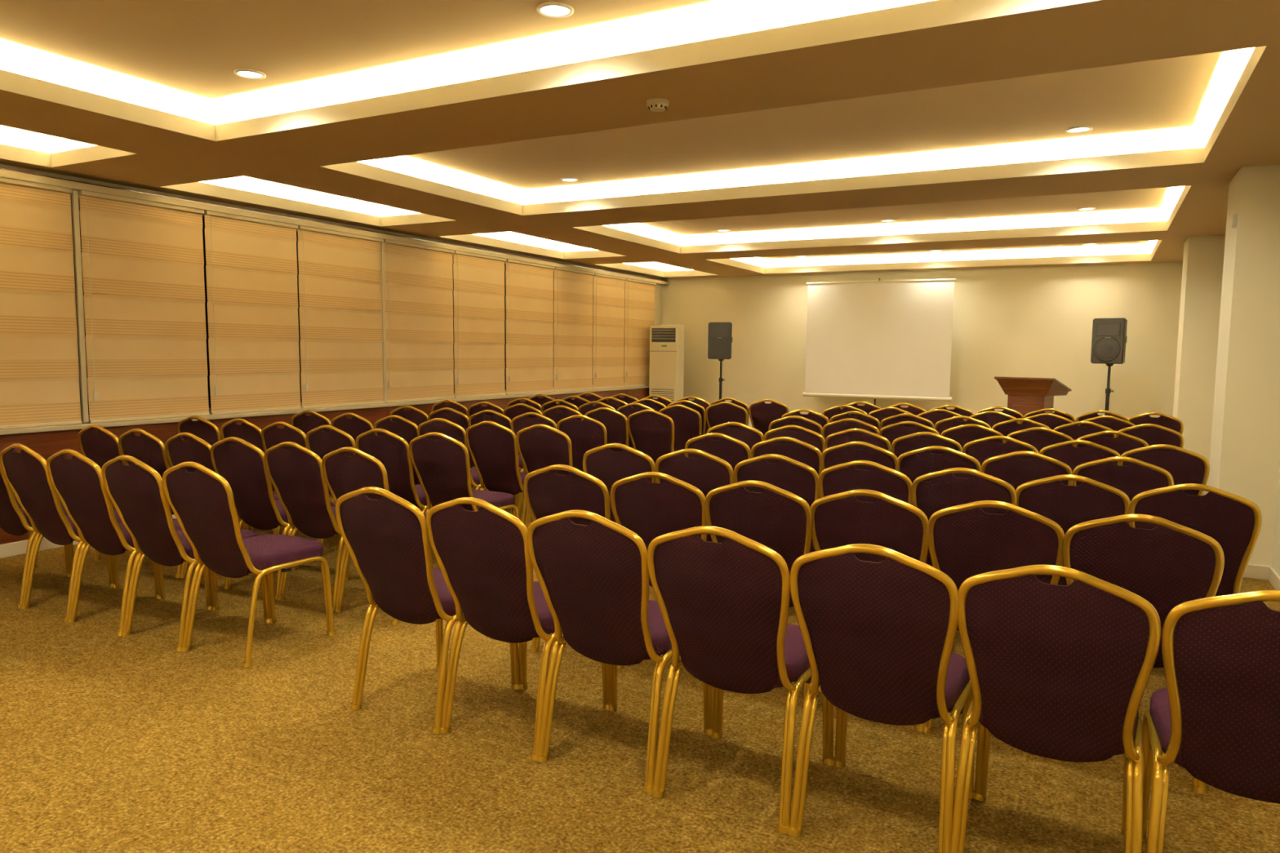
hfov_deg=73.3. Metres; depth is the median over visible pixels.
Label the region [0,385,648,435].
trim
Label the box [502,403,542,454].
banquet chair
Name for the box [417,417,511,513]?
banquet chair
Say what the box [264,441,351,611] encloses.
banquet chair
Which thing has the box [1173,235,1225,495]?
wall pillar
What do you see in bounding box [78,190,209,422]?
blind
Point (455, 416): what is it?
banquet chair
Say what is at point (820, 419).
banquet chair
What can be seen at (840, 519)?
banquet chair
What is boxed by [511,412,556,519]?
banquet chair
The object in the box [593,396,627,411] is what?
banquet chair
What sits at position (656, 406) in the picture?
banquet chair
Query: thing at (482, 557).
banquet chair
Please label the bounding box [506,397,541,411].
banquet chair
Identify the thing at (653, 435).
banquet chair
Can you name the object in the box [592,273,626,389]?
blind
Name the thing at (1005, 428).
banquet chair
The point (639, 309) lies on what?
blind
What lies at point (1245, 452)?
pillar
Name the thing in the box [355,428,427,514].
banquet chair
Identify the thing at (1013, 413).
banquet chair
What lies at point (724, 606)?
banquet chair
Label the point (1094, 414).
banquet chair
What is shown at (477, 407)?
banquet chair
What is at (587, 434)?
banquet chair
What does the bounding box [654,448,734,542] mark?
banquet chair
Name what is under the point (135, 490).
banquet chair
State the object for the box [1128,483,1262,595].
banquet chair
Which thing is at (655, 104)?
smoke detector
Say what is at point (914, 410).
banquet chair
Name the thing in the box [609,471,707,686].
banquet chair
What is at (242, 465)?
banquet chair
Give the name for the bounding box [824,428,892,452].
banquet chair
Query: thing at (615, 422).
banquet chair
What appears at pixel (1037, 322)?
wall
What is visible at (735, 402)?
banquet chair
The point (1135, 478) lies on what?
banquet chair
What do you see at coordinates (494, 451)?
banquet chair
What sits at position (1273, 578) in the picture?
baseboard
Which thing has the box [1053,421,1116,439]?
banquet chair
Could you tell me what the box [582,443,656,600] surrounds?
banquet chair
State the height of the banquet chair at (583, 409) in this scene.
0.929 m
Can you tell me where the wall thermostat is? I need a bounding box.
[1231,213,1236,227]
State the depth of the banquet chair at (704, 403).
9.68 m
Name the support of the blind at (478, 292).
attached to the window
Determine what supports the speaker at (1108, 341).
on the floor
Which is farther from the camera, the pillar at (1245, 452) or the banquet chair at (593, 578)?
the pillar at (1245, 452)
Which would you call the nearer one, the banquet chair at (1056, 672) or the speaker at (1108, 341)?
the banquet chair at (1056, 672)
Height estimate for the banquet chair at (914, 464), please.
0.929 m
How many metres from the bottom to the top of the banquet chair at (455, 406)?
0.929 m
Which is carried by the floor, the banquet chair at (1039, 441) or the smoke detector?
the banquet chair at (1039, 441)
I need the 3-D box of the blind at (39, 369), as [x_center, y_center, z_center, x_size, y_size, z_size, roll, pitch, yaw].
[-4.277,-0.823,5.744,0.064,1.682,0.983,3,6,28]
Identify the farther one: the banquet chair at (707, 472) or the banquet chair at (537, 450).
the banquet chair at (537, 450)
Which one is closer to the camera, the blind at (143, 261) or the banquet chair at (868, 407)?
the blind at (143, 261)
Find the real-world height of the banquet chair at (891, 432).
0.929 m
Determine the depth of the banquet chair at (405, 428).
6.54 m
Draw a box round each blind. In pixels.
[0,177,82,429]
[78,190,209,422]
[203,210,301,414]
[297,225,384,408]
[383,239,454,403]
[453,250,506,398]
[505,258,555,395]
[553,266,595,391]
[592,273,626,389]
[624,278,656,386]
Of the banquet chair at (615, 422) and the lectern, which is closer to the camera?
the banquet chair at (615, 422)
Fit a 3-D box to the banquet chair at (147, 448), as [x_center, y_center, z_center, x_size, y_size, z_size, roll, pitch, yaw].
[-2.955,0.454,5.584,0.468,0.929,0.611,3,6,28]
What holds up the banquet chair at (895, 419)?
on the floor
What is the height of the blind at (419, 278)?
1.682 m
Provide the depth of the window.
7.32 m
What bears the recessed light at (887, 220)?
in the ceiling
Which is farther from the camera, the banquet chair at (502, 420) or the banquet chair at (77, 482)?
the banquet chair at (502, 420)
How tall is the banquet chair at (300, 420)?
0.929 m
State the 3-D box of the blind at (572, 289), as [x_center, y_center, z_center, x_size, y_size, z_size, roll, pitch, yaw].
[-0.911,-1.347,12.032,0.064,1.682,1.006,3,6,28]
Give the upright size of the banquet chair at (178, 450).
0.929 m
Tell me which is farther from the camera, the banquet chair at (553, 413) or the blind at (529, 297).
the blind at (529, 297)
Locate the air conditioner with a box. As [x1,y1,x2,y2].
[648,324,684,402]
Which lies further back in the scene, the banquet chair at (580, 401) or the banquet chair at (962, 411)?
the banquet chair at (580, 401)
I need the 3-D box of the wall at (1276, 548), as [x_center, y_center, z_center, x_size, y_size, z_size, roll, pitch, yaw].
[3.358,-0.368,3.887,0.150,3.000,16.250,3,6,28]
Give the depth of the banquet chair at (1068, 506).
3.71 m
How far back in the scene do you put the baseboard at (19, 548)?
5.87 m
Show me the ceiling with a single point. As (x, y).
(793, 128)
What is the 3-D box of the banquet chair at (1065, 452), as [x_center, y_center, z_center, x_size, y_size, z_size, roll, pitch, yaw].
[2.807,0.522,5.524,0.468,0.929,0.611,3,6,28]
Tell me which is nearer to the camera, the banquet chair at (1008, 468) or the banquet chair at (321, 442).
the banquet chair at (1008, 468)
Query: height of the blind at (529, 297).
1.682 m
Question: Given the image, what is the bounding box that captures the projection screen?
[803,278,955,405]
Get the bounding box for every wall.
[0,164,661,324]
[660,262,1182,427]
[1271,462,1279,577]
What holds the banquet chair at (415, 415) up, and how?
on the floor
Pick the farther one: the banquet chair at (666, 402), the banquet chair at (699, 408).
the banquet chair at (666, 402)
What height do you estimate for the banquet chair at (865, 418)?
0.929 m
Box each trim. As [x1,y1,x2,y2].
[0,168,668,284]
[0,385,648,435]
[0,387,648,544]
[71,190,386,422]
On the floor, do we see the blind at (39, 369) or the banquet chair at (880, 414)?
the banquet chair at (880, 414)
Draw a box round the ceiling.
[0,0,1279,278]
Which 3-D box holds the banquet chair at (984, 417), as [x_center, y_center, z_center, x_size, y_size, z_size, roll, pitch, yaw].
[3.335,0.300,8.086,0.468,0.929,0.611,3,6,29]
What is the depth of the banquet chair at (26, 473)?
4.50 m
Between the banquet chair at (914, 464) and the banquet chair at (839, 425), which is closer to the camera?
the banquet chair at (914, 464)
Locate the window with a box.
[70,193,625,422]
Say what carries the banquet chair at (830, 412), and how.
on the floor
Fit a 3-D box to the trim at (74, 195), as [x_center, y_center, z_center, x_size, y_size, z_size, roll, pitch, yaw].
[-4.058,-0.856,6.189,0.030,1.660,6.066,3,6,28]
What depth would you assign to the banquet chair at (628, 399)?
10.11 m
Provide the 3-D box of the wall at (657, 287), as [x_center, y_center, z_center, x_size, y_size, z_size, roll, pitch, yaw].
[-3.542,-0.771,7.546,0.150,3.000,16.250,3,6,28]
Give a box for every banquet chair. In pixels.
[0,443,159,622]
[0,463,113,608]
[14,496,70,577]
[46,448,212,635]
[78,424,135,567]
[101,454,270,651]
[118,428,247,577]
[162,461,335,667]
[165,432,299,585]
[177,415,284,529]
[209,436,342,599]
[221,417,274,533]
[261,421,318,540]
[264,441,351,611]
[291,410,331,434]
[306,425,356,545]
[321,446,426,625]
[331,412,422,510]
[335,486,519,734]
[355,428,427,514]
[373,415,426,514]
[390,405,428,426]
[408,431,519,519]
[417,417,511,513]
[426,497,608,760]
[428,407,475,488]
[431,400,475,488]
[465,421,526,524]
[467,401,503,489]
[468,409,523,506]
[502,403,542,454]
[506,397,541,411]
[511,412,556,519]
[515,424,573,529]
[523,464,657,652]
[527,510,713,793]
[528,394,558,406]
[541,399,577,413]
[542,405,583,424]
[556,414,607,471]
[558,395,590,408]
[573,392,603,404]
[577,400,615,415]
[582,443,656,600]
[584,407,628,452]
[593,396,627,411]
[606,393,638,404]
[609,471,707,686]
[617,402,654,448]
[626,409,674,483]
[631,398,666,412]
[641,395,672,406]
[646,525,835,834]
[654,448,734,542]
[658,404,702,451]
[666,400,706,435]
[675,395,710,434]
[684,432,751,471]
[704,480,813,707]
[705,401,747,428]
[706,422,764,450]
[710,397,749,426]
[733,453,819,552]
[748,399,789,435]
[751,436,822,476]
[763,425,825,453]
[768,415,822,435]
[781,408,829,427]
[788,543,974,852]
[810,488,928,732]
[818,460,912,504]
[820,441,899,471]
[822,404,867,420]
[822,417,879,439]
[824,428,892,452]
[829,411,879,431]
[840,401,881,414]
[868,406,911,422]
[878,421,939,444]
[880,413,934,429]
[886,403,925,415]
[891,431,962,457]
[897,445,981,483]
[911,467,1017,566]
[917,408,966,426]
[923,500,1064,759]
[929,404,973,420]
[933,415,991,435]
[940,423,1005,448]
[951,564,1160,852]
[962,435,1038,466]
[966,410,1019,429]
[974,406,1023,422]
[981,450,1073,489]
[991,417,1050,435]
[1005,426,1074,453]
[1015,474,1130,585]
[1019,413,1073,430]
[1023,408,1075,422]
[1039,440,1120,471]
[1050,514,1224,794]
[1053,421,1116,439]
[1072,456,1173,501]
[1073,430,1148,455]
[1075,410,1129,422]
[1078,415,1135,431]
[1116,423,1184,452]
[1118,444,1209,495]
[1128,412,1183,434]
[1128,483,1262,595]
[1142,590,1279,852]
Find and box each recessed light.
[233,68,266,79]
[536,1,573,17]
[560,177,578,182]
[716,229,729,231]
[880,218,895,222]
[1065,125,1093,133]
[1077,207,1095,210]
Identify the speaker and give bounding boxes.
[707,322,732,399]
[1090,318,1127,415]
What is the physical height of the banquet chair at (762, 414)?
0.929 m
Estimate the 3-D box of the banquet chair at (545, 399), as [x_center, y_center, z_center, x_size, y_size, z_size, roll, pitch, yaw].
[-0.998,0.074,10.081,0.468,0.929,0.611,3,6,27]
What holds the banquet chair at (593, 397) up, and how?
on the floor
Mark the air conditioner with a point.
(666, 373)
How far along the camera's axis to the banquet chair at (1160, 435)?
6.50 m
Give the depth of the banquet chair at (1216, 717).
2.03 m
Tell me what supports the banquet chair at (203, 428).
on the floor
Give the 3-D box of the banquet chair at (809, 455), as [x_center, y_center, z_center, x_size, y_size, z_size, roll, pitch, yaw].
[1.013,0.503,5.519,0.468,0.929,0.611,3,6,27]
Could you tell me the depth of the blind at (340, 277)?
8.33 m
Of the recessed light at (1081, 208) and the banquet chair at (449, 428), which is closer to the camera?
the banquet chair at (449, 428)
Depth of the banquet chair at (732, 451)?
5.41 m
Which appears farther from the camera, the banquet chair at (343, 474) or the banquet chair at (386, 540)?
the banquet chair at (343, 474)
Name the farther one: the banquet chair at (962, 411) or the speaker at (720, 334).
the speaker at (720, 334)
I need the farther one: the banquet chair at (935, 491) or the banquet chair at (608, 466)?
the banquet chair at (608, 466)
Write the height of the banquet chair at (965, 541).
0.929 m
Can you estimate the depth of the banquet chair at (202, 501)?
3.93 m
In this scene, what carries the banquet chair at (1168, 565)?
on the floor
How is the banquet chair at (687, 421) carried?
on the floor
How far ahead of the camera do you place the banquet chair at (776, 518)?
3.45 m
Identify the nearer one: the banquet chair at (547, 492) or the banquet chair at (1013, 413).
the banquet chair at (547, 492)
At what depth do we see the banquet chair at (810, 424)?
6.95 m
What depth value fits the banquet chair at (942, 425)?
7.15 m
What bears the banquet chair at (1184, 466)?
on the floor
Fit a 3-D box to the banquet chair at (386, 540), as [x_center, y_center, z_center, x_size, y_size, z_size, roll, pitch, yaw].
[-0.844,0.665,3.474,0.468,0.929,0.611,3,6,29]
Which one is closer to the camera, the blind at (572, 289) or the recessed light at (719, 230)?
the recessed light at (719, 230)
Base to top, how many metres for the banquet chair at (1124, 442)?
0.929 m
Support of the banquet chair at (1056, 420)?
on the floor
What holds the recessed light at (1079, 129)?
in the ceiling
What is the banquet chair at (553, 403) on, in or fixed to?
on the floor
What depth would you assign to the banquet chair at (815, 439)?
6.03 m
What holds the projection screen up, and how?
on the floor
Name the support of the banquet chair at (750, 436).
on the floor
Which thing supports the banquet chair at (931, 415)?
on the floor
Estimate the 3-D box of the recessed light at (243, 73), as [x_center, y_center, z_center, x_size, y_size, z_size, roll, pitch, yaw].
[-2.041,-1.843,4.498,0.156,0.010,0.156,3,6,28]
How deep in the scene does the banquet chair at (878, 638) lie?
2.39 m
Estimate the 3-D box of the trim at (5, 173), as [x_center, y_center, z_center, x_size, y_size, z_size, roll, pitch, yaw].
[-3.396,-1.825,7.383,0.150,0.062,16.235,3,6,28]
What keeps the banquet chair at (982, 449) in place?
on the floor
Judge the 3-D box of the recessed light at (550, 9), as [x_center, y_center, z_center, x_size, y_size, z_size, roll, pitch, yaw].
[-0.356,-1.744,3.604,0.156,0.010,0.156,3,6,28]
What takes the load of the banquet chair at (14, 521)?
on the floor
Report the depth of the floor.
3.04 m
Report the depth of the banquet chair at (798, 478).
4.32 m
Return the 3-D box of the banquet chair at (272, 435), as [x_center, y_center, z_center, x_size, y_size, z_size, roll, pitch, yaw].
[-2.318,0.408,6.175,0.468,0.929,0.611,3,6,28]
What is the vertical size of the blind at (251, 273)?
1.682 m
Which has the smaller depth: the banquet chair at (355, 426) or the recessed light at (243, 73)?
the recessed light at (243, 73)
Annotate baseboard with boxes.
[0,514,176,558]
[1206,491,1279,590]
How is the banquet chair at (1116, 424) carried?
on the floor
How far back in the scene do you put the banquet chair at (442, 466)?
5.32 m
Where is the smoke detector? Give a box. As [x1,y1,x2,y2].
[646,97,669,111]
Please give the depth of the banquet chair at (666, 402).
9.87 m
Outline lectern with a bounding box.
[994,376,1071,416]
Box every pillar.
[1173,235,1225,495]
[1207,164,1279,580]
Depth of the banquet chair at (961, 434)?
6.33 m
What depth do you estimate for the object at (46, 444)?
6.79 m
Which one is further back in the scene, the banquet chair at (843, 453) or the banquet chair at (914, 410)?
the banquet chair at (914, 410)
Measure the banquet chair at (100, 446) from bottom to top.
0.929 m
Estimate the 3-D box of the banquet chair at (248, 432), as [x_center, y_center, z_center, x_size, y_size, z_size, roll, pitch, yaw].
[-2.709,0.384,6.399,0.468,0.929,0.611,3,6,29]
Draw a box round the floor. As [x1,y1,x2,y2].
[0,471,1279,852]
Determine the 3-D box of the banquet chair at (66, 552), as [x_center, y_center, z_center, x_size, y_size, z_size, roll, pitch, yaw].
[-3.854,0.483,5.149,0.468,0.929,0.611,3,6,29]
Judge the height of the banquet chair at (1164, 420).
0.929 m
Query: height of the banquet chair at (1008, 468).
0.929 m
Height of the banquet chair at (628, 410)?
0.929 m
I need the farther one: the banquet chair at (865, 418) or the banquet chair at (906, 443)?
the banquet chair at (865, 418)
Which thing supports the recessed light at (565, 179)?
in the ceiling
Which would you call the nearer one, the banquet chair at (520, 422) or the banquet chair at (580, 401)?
the banquet chair at (520, 422)
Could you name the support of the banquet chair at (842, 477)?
on the floor
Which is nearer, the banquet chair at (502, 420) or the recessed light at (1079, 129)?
the recessed light at (1079, 129)
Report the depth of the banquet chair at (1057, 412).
8.22 m

